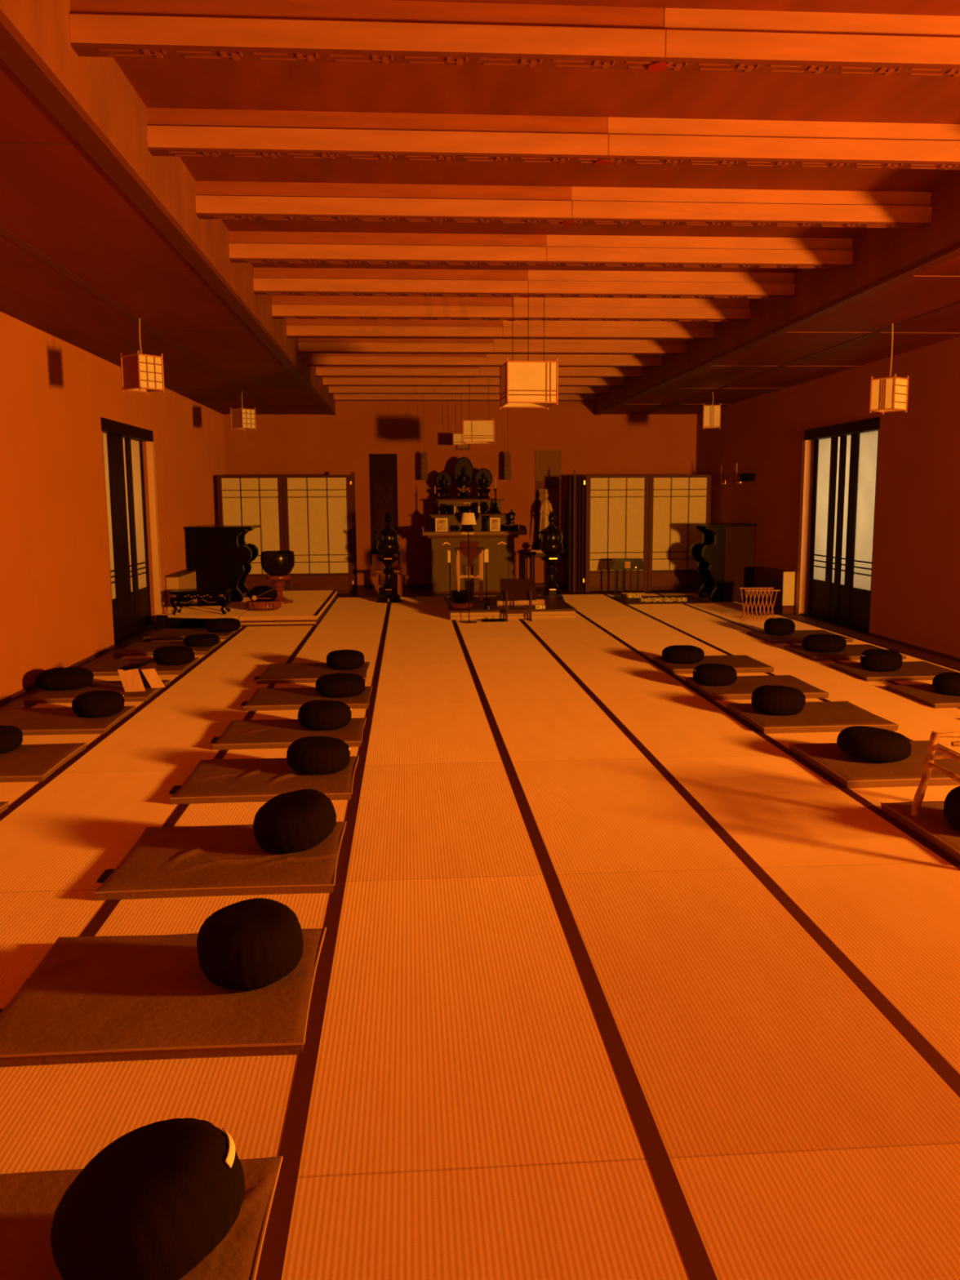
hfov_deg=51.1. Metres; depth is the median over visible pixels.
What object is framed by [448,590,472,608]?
bowl
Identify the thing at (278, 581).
stand
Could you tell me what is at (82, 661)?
baseboard
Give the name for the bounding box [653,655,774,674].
mat
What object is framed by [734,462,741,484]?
candle holder
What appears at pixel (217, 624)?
cushion
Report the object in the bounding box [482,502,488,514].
vase
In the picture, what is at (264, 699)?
mat
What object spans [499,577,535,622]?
stand
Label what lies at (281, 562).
bowl
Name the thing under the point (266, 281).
beam
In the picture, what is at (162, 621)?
bolster
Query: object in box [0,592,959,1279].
floor
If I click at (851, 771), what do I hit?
mat
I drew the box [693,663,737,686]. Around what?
cushion
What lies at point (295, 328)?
beam
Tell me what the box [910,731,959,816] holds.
stool
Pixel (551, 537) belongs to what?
bronze lantern
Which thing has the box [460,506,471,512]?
bowl
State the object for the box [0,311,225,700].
wall
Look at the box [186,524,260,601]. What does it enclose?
side table
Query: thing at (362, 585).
baseboard
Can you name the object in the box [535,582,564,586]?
shelf
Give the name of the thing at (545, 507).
figurine
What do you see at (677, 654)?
cushion
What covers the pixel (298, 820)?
cushion
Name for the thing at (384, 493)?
painting
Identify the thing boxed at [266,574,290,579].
cushion
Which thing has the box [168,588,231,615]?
table
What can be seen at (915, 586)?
wall
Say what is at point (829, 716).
mat
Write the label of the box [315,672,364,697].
cushion
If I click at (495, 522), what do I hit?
painting
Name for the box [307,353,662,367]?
beam
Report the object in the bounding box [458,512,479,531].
urn
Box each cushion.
[0,724,22,753]
[35,666,93,690]
[50,1117,244,1279]
[71,690,124,718]
[152,645,195,665]
[183,633,219,647]
[196,897,303,991]
[204,617,240,632]
[244,600,281,610]
[253,788,336,853]
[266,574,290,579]
[286,736,350,774]
[297,699,351,730]
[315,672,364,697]
[326,649,364,670]
[448,602,472,608]
[481,617,505,622]
[662,644,704,663]
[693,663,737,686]
[751,684,805,715]
[764,617,795,635]
[801,634,846,652]
[836,725,911,762]
[860,648,902,671]
[932,671,959,696]
[943,786,959,830]
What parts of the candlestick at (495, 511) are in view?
stem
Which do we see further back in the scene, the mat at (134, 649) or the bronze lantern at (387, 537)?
the bronze lantern at (387, 537)
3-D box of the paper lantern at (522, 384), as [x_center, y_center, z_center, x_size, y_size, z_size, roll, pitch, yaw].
[0.425,-2.537,8.837,0.447,0.956,0.447,-1,8,-7]
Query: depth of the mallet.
13.43 m
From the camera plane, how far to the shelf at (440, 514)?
17.42 m
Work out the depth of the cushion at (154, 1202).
1.96 m
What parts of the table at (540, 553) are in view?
leg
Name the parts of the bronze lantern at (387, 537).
stem, dish, lamp shade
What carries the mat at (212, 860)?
on the floor
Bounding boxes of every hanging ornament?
[421,432,427,479]
[504,451,511,479]
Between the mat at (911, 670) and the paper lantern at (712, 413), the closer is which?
the mat at (911, 670)
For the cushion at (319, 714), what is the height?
0.177 m
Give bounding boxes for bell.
[484,600,492,608]
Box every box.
[502,524,518,530]
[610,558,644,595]
[620,591,645,598]
[737,473,755,481]
[748,580,778,615]
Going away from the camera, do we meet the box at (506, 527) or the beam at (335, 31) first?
the beam at (335, 31)
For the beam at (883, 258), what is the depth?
8.20 m
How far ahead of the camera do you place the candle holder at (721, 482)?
16.96 m
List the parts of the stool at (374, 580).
seat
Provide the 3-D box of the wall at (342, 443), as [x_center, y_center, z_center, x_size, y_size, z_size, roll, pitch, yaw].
[-0.289,-2.798,18.543,9.035,3.730,0.150,-1,8,-4]
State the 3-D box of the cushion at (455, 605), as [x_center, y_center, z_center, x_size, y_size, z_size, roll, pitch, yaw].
[-0.264,-0.478,13.832,0.320,0.060,0.320,-1,8,-4]
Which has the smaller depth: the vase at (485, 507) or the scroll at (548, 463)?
the vase at (485, 507)
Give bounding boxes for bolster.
[155,615,209,629]
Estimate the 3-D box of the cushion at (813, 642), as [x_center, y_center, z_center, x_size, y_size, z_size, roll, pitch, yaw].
[3.532,0.031,10.307,0.443,0.164,0.410,-3,8,-15]
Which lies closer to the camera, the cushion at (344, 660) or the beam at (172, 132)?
the beam at (172, 132)
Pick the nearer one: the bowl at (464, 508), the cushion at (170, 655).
the cushion at (170, 655)
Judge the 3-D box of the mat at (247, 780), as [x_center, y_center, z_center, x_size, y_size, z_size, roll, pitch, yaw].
[-1.223,0.787,5.769,1.016,0.058,0.805,-1,8,-4]
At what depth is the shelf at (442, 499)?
17.61 m
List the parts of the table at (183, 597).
curved leg, curved leg, curved leg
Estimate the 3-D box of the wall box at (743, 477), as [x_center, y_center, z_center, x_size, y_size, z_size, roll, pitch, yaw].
[4.180,-2.547,15.734,0.115,0.115,0.480,-1,8,-4]
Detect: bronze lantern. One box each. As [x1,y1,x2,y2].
[373,511,401,603]
[537,511,565,600]
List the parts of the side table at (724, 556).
scroll leg, scroll leg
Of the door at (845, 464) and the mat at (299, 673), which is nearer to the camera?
the mat at (299, 673)
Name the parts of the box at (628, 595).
lid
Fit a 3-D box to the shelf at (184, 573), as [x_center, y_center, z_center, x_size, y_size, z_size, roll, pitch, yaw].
[-4.178,-0.934,14.071,0.170,0.025,1.170,-1,8,-4]
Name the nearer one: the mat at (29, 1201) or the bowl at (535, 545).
the mat at (29, 1201)
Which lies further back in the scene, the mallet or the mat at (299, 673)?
the mallet
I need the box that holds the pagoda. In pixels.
[507,509,515,524]
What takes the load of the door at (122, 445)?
in the wall at (56, 609)
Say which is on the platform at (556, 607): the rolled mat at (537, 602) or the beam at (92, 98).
the rolled mat at (537, 602)
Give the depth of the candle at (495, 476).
17.45 m
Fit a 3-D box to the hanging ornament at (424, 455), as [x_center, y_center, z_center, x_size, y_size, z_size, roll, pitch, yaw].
[-1.000,-3.673,17.935,0.120,1.620,0.021,-1,8,-4]
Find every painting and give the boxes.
[374,484,394,539]
[436,520,446,530]
[491,519,498,529]
[537,488,558,539]
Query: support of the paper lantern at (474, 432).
hanging from the beam at (321, 371)
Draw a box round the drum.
[244,585,281,610]
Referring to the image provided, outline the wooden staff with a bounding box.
[561,500,567,590]
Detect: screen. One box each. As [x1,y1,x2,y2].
[216,471,357,594]
[566,469,711,592]
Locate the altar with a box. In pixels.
[421,498,527,593]
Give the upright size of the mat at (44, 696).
0.043 m
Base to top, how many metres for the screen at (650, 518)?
2.100 m
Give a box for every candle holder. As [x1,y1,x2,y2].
[720,465,725,484]
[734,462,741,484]
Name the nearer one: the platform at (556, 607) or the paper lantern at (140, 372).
the paper lantern at (140, 372)
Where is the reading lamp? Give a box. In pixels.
[460,512,477,622]
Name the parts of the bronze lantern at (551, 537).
stem, dish, lamp shade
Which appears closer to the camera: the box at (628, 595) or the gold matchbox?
the gold matchbox
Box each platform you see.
[153,590,337,627]
[444,595,576,619]
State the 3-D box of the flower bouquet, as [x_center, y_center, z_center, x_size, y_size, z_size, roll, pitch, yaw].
[-0.273,-2.599,17.660,0.228,0.238,0.130,-1,8,-4]
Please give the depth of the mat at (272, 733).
6.77 m
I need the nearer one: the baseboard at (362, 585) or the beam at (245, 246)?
the beam at (245, 246)
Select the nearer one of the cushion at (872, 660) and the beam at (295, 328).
the cushion at (872, 660)
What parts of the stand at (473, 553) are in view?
leg, leg, leg, leg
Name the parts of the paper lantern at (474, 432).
cord, corner post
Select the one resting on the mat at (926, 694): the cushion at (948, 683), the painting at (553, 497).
the cushion at (948, 683)
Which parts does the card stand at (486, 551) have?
post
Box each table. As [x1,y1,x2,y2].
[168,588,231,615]
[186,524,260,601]
[528,548,567,586]
[689,522,756,601]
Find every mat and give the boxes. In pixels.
[0,705,136,735]
[0,742,87,782]
[0,800,9,813]
[0,927,326,1067]
[0,1155,283,1279]
[22,679,170,703]
[84,657,199,675]
[93,821,346,900]
[113,640,222,656]
[142,627,239,640]
[168,755,359,804]
[210,717,366,750]
[240,685,372,711]
[253,662,369,684]
[497,599,544,606]
[613,595,712,604]
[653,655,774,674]
[684,675,829,700]
[725,701,898,733]
[746,630,853,643]
[784,644,906,660]
[788,740,959,788]
[828,661,958,681]
[880,800,959,861]
[884,684,959,708]
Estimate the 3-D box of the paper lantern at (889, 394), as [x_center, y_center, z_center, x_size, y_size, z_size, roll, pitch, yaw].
[3.691,-2.444,9.033,0.232,0.782,0.232,-7,10,-39]
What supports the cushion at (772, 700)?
on the mat at (829, 716)
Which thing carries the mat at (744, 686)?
on the floor
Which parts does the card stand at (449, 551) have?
post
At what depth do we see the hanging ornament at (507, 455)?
18.11 m
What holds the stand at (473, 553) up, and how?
on the platform at (556, 607)
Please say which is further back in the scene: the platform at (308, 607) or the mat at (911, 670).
the platform at (308, 607)
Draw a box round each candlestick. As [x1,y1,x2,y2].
[431,485,439,514]
[490,475,500,514]
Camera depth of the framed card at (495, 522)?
17.28 m
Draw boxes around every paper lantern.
[120,318,164,394]
[230,391,256,431]
[452,427,465,446]
[462,377,494,444]
[499,295,558,409]
[702,392,720,429]
[869,323,908,413]
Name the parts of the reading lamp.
lamp shade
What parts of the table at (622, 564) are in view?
leg, leg, leg, leg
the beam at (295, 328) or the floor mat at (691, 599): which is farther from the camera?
the floor mat at (691, 599)
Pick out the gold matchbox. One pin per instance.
(536, 606)
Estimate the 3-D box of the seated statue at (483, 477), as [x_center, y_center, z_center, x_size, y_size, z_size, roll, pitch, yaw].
[0.067,-2.786,17.881,0.315,0.543,0.244,-1,8,-4]
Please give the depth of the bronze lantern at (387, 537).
15.77 m
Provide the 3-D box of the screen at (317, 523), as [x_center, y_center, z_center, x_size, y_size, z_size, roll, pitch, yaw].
[-3.256,-1.790,17.025,2.295,2.070,0.048,-1,8,-4]
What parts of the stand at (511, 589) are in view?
leg, leg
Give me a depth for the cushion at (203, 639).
10.86 m
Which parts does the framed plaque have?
panel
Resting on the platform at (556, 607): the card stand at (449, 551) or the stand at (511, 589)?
the card stand at (449, 551)
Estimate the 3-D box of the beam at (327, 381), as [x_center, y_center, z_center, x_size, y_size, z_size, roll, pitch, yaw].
[-0.075,-4.084,15.731,4.725,0.207,0.098,-1,8,-4]
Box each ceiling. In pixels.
[0,57,328,414]
[113,0,959,298]
[601,255,959,414]
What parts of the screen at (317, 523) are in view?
screen panel, screen panel, post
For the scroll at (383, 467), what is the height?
2.011 m
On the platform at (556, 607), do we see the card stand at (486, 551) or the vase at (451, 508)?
the card stand at (486, 551)
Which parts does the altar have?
cornice, rail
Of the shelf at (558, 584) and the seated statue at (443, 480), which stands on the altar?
the seated statue at (443, 480)
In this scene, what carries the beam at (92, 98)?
attached to the ceiling at (159, 82)
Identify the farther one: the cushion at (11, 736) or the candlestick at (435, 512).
the candlestick at (435, 512)
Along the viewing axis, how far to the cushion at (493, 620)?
13.25 m
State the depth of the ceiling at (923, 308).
10.31 m
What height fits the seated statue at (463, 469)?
0.741 m
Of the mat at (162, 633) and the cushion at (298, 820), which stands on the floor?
the mat at (162, 633)
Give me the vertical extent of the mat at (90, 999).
0.050 m
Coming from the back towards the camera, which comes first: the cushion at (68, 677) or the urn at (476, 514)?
the urn at (476, 514)
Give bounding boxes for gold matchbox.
[534,604,545,608]
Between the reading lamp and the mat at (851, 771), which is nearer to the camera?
the mat at (851, 771)
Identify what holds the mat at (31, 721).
on the floor
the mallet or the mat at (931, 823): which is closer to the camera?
the mat at (931, 823)
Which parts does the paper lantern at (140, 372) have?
corner post, corner post, cord, corner post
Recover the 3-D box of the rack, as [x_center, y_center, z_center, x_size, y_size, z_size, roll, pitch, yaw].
[3.697,-0.472,13.305,0.450,0.414,0.358,0,8,2]
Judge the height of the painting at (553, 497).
0.940 m
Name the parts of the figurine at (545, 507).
trailing sash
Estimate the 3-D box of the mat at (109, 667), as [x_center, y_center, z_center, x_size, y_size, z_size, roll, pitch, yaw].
[-3.289,0.256,9.718,0.975,0.043,0.805,-1,8,-4]
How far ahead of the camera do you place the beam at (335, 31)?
4.04 m
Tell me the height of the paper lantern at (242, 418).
0.540 m
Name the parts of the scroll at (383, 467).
rod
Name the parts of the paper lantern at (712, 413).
corner post, corner post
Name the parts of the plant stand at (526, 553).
leg, leg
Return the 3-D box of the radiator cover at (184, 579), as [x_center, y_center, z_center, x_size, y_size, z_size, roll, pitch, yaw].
[-4.176,-0.707,14.103,0.170,0.485,1.170,-1,8,-4]
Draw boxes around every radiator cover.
[165,569,197,611]
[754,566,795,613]
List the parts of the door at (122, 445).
paper pane, paper pane, sill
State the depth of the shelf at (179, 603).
13.11 m
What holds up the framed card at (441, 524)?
on the altar
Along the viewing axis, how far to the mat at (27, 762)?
6.14 m
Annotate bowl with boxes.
[260,550,294,575]
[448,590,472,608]
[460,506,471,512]
[531,542,540,550]
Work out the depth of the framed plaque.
18.33 m
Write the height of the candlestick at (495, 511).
0.659 m
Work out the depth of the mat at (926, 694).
7.98 m
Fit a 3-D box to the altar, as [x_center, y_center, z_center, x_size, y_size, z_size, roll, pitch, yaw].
[-0.122,-1.662,17.631,1.783,1.610,1.113,-1,8,-4]
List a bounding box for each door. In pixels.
[100,417,163,647]
[795,417,880,635]
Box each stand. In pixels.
[266,574,293,604]
[446,549,452,599]
[453,547,484,600]
[483,549,489,599]
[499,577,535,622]
[524,551,536,578]
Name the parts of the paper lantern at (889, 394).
corner post, cord, corner post, corner post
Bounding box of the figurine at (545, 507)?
[538,488,553,538]
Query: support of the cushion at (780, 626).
on the mat at (797, 637)
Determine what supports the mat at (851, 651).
on the floor
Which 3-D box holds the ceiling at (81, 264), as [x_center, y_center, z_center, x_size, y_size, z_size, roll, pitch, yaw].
[-2.934,-2.681,8.046,1.905,0.056,20.250,-1,8,-4]
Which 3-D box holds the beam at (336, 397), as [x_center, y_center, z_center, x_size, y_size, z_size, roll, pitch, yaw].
[-0.241,-4.408,18.055,4.725,0.207,0.098,-1,8,-4]
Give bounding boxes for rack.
[738,587,780,621]
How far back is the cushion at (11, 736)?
6.30 m
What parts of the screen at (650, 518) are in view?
post, screen panel, screen panel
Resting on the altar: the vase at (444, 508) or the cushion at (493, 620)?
the vase at (444, 508)
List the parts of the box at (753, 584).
lid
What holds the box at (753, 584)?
on the floor
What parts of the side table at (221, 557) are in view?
scroll leg, scroll leg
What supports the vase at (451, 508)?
on the altar
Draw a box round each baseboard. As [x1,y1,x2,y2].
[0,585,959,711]
[0,644,115,705]
[285,582,585,588]
[793,610,959,662]
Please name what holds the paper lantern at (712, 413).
hanging from the ceiling at (923, 308)
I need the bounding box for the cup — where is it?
[453,524,459,531]
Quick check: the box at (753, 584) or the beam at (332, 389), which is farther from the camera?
the beam at (332, 389)
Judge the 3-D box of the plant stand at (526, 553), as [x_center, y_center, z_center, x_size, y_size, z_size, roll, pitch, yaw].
[0.886,-1.201,17.610,0.200,0.686,0.200,-1,8,-4]
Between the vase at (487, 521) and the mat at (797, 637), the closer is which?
the mat at (797, 637)
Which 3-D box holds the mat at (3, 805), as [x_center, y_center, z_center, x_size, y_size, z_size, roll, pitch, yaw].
[-2.942,0.930,4.877,0.975,0.044,0.805,-1,8,-4]
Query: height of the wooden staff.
1.580 m
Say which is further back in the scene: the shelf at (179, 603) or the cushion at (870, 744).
the shelf at (179, 603)
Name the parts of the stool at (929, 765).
leg, rail, rail, cross rail, rail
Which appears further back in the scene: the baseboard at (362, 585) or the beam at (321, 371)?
the baseboard at (362, 585)
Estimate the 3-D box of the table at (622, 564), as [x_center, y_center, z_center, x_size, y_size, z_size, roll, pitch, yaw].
[2.441,-1.038,16.626,0.520,0.620,0.248,-1,8,-4]
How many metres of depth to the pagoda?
17.29 m
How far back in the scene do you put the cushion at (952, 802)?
4.68 m
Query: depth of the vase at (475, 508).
17.48 m
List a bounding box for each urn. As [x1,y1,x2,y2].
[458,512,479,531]
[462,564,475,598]
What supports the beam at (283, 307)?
attached to the ceiling at (159, 82)
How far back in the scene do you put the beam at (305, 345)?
12.21 m
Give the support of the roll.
on the floor mat at (691, 599)
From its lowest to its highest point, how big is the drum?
0.332 m
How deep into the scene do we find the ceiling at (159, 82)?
5.07 m
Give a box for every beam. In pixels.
[0,0,335,415]
[68,0,959,77]
[146,107,959,169]
[195,181,932,228]
[228,231,853,268]
[253,267,795,298]
[271,295,750,321]
[286,319,715,340]
[297,337,685,355]
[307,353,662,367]
[315,366,641,377]
[323,377,624,386]
[328,386,609,394]
[333,394,596,400]
[594,175,959,414]
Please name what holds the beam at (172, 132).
attached to the ceiling at (159, 82)
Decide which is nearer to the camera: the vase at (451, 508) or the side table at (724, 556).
the side table at (724, 556)
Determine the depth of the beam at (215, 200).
6.40 m
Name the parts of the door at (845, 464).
sill, paper pane, paper pane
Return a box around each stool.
[366,568,409,596]
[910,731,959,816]
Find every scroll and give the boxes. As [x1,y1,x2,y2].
[368,453,399,564]
[535,449,561,545]
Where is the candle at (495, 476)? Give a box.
[494,475,496,488]
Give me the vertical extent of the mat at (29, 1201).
0.054 m
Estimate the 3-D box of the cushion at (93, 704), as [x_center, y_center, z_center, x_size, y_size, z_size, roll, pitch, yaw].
[-2.825,0.470,7.434,0.365,0.169,0.363,-2,8,-10]
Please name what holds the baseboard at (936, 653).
attached to the wall at (915, 586)
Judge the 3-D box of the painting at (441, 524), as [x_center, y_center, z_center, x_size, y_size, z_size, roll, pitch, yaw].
[-0.659,-1.972,17.214,0.158,0.179,0.004,-1,8,-4]
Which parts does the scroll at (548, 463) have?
rod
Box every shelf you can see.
[165,569,196,577]
[175,601,222,606]
[428,513,507,515]
[435,498,505,500]
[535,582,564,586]
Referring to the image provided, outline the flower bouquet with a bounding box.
[457,485,471,498]
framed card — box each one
[435,518,447,531]
[489,517,500,531]
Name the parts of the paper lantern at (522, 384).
corner post, corner post, cord, cord, cord, corner post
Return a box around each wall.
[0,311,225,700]
[222,400,697,585]
[695,336,959,657]
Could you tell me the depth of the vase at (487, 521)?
17.24 m
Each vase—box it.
[441,503,448,514]
[448,505,453,514]
[472,502,478,512]
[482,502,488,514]
[484,515,489,531]
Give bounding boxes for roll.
[639,596,687,602]
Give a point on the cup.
(456, 527)
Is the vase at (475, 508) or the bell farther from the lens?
the vase at (475, 508)
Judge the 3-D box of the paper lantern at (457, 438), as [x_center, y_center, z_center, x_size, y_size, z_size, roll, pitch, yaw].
[-0.376,-3.917,17.546,0.212,1.037,0.212,-1,8,-4]
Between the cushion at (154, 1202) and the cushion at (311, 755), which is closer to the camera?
the cushion at (154, 1202)
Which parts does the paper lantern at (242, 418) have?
corner post, corner post, corner post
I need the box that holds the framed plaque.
[456,444,470,449]
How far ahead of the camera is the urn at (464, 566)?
15.04 m
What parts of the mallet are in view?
handle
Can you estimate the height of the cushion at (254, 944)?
0.221 m
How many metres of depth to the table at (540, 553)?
17.99 m
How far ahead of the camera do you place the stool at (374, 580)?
16.85 m
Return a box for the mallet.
[251,586,278,600]
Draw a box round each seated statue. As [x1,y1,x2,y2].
[435,470,452,499]
[453,457,473,498]
[475,467,492,498]
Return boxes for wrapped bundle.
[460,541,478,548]

